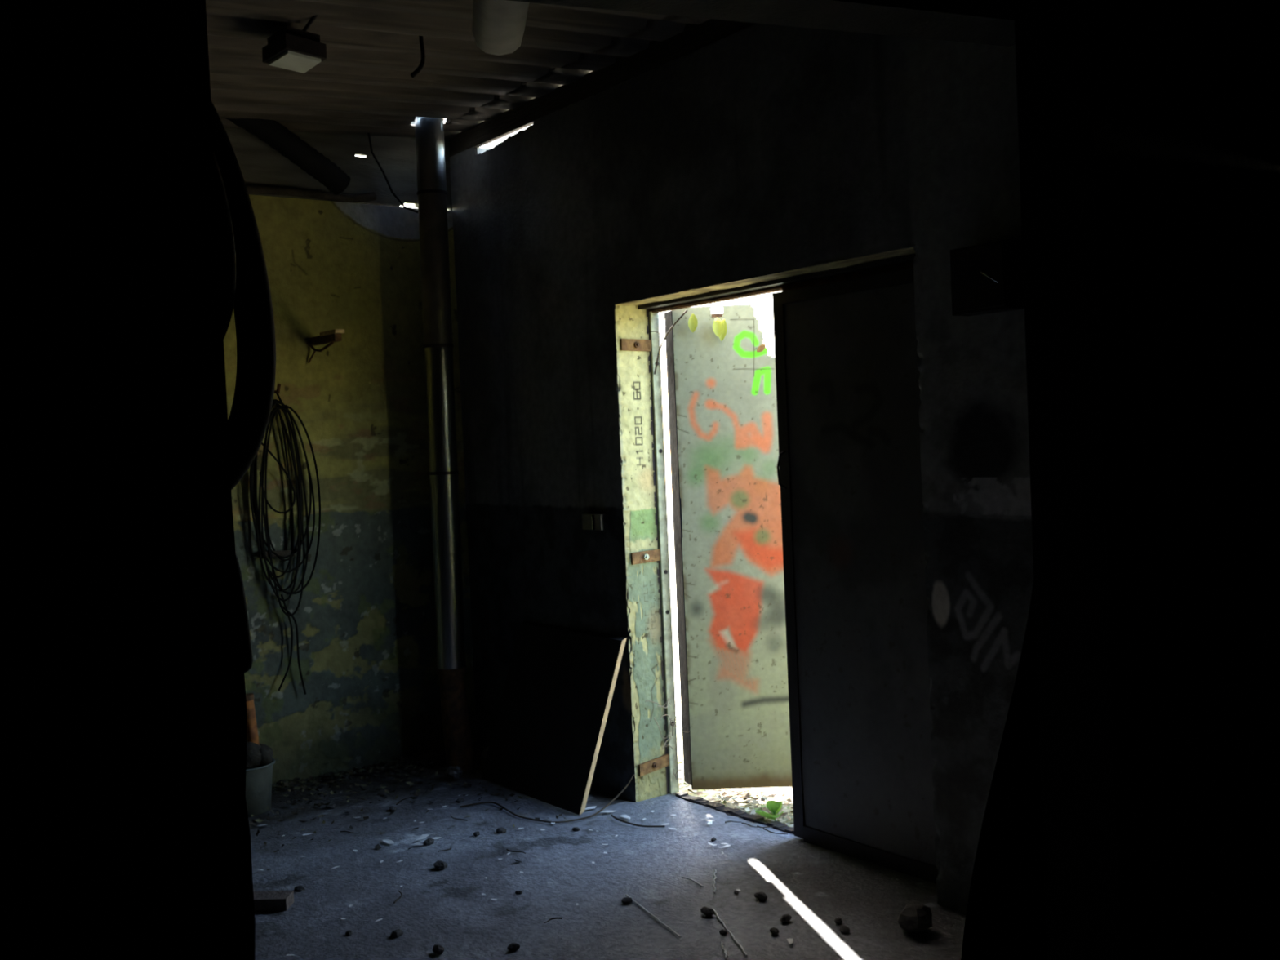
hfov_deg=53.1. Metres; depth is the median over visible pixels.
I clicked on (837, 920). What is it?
stone
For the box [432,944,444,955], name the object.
stone
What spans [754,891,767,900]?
stone
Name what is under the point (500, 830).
stone
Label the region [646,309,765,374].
vine
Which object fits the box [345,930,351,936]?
stone
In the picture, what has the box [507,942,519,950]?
stone
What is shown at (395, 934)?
stone
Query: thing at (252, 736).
handle
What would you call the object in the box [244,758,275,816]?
bucket
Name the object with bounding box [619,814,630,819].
paper scrap
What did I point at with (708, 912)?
stone
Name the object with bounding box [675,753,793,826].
dead leaves
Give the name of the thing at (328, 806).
stone
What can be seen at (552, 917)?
twig
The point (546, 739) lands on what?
leaning board
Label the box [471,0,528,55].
duct
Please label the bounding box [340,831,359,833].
twig
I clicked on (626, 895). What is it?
twig
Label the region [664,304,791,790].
door
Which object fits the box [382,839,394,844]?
paper scrap
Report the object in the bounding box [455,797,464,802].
stone
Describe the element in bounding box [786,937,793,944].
paper scrap
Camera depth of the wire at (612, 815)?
5.54 m
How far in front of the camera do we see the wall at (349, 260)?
6.70 m
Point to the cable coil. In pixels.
(261, 541)
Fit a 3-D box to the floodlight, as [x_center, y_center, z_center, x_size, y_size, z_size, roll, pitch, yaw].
[-1.296,-1.653,4.817,0.189,0.160,0.296,-4,2,-36]
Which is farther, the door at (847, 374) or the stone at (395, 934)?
the door at (847, 374)
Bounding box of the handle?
[245,693,261,768]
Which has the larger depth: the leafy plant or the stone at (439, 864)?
the leafy plant
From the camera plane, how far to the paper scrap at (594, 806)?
5.85 m
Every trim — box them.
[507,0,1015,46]
[620,253,915,793]
[675,791,794,834]
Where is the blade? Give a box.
[226,118,351,195]
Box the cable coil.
[249,383,320,694]
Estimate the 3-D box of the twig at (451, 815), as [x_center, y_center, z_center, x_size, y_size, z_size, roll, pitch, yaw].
[-0.826,1.527,5.779,0.024,0.006,0.131,-4,2,-43]
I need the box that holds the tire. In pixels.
[211,101,275,489]
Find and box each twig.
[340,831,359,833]
[393,890,402,903]
[450,814,467,821]
[506,848,525,853]
[544,917,562,923]
[625,893,680,937]
[741,822,759,827]
[763,828,787,834]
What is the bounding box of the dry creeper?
[644,697,688,779]
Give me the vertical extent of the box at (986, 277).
0.215 m
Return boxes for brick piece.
[253,890,293,911]
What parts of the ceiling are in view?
wall plate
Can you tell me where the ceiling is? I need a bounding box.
[205,0,756,156]
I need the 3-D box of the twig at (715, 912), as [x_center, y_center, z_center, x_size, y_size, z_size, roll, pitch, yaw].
[0.299,1.523,4.319,0.012,0.007,0.428,-3,2,-11]
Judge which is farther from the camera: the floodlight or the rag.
the rag
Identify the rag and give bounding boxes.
[246,742,272,768]
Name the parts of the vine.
stem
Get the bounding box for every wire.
[459,773,634,822]
[610,814,665,827]
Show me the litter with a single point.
(344, 775)
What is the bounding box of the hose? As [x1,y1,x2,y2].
[235,550,253,673]
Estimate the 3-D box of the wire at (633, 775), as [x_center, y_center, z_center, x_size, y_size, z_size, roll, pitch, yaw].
[-0.447,1.448,5.813,0.820,0.131,0.325,-2,2,5]
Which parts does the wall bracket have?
arm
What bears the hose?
hanging from the tire
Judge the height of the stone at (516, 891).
0.014 m
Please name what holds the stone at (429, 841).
on the floor
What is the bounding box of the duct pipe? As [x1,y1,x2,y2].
[414,116,475,770]
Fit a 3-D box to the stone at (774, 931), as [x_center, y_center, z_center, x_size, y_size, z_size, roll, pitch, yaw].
[0.450,1.513,4.297,0.029,0.021,0.037,-3,2,-22]
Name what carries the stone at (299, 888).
on the floor
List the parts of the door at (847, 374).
pull handle, rail, rail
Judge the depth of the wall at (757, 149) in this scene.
5.14 m
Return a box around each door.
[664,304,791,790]
[772,268,937,884]
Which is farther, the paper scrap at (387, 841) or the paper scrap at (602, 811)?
the paper scrap at (602, 811)
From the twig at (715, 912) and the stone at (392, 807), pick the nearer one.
the twig at (715, 912)
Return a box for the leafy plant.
[755,800,784,820]
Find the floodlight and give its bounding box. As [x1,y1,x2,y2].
[262,14,326,73]
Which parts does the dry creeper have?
stem, stem, stem, stem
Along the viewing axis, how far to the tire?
2.08 m
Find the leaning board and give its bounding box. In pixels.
[480,621,626,814]
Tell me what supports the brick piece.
on the floor
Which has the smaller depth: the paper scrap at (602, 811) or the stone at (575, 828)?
the stone at (575, 828)
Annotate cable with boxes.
[367,133,418,213]
[410,35,425,77]
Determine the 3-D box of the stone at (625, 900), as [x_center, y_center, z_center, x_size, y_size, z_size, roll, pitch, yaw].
[-0.047,1.524,4.637,0.041,0.023,0.032,-2,2,6]
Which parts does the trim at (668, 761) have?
frame post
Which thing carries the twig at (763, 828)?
on the floor
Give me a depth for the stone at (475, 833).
5.52 m
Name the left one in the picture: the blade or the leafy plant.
the blade
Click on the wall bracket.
(331, 336)
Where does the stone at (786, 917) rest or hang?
on the floor
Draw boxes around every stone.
[293,884,304,892]
[325,803,335,808]
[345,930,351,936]
[389,805,396,811]
[390,928,403,937]
[423,837,434,845]
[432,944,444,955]
[433,860,447,870]
[444,765,462,780]
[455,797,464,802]
[473,831,479,836]
[496,827,506,833]
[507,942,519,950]
[515,890,522,893]
[572,826,579,831]
[621,897,632,904]
[700,906,714,916]
[719,928,727,935]
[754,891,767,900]
[769,927,778,933]
[779,914,791,922]
[834,917,842,924]
[839,925,849,933]
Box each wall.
[0,0,1279,959]
[223,121,477,790]
[447,23,1033,914]
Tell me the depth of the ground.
7.68 m
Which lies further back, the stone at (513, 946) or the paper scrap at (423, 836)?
the paper scrap at (423, 836)
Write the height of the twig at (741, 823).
0.006 m
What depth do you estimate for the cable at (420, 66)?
5.13 m
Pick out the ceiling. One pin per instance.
(566, 55)
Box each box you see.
[582,513,608,530]
[950,239,1024,315]
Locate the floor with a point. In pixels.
(814, 885)
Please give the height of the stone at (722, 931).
0.015 m
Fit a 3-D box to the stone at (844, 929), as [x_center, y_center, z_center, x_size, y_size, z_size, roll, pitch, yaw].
[0.684,1.504,4.284,0.038,0.019,0.027,-1,2,35]
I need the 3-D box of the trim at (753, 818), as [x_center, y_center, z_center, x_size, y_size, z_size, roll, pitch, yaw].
[0.698,1.480,5.324,0.054,0.100,1.740,-4,2,-36]
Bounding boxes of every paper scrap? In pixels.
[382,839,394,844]
[414,834,428,840]
[585,805,596,809]
[600,810,616,812]
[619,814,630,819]
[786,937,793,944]
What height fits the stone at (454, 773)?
0.070 m
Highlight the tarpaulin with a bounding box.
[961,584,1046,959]
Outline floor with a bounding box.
[248,749,965,959]
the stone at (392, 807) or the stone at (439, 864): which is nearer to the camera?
the stone at (439, 864)
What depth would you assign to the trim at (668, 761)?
6.00 m
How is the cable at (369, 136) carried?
hanging from the ceiling
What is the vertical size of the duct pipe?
3.959 m
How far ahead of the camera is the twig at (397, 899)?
4.76 m
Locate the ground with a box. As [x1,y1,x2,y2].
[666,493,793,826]
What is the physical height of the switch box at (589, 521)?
0.073 m
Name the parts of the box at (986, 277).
lid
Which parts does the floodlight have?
glass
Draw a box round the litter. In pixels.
[248,744,565,870]
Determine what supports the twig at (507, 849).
on the floor
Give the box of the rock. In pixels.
[897,901,932,933]
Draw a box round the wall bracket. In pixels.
[306,328,345,363]

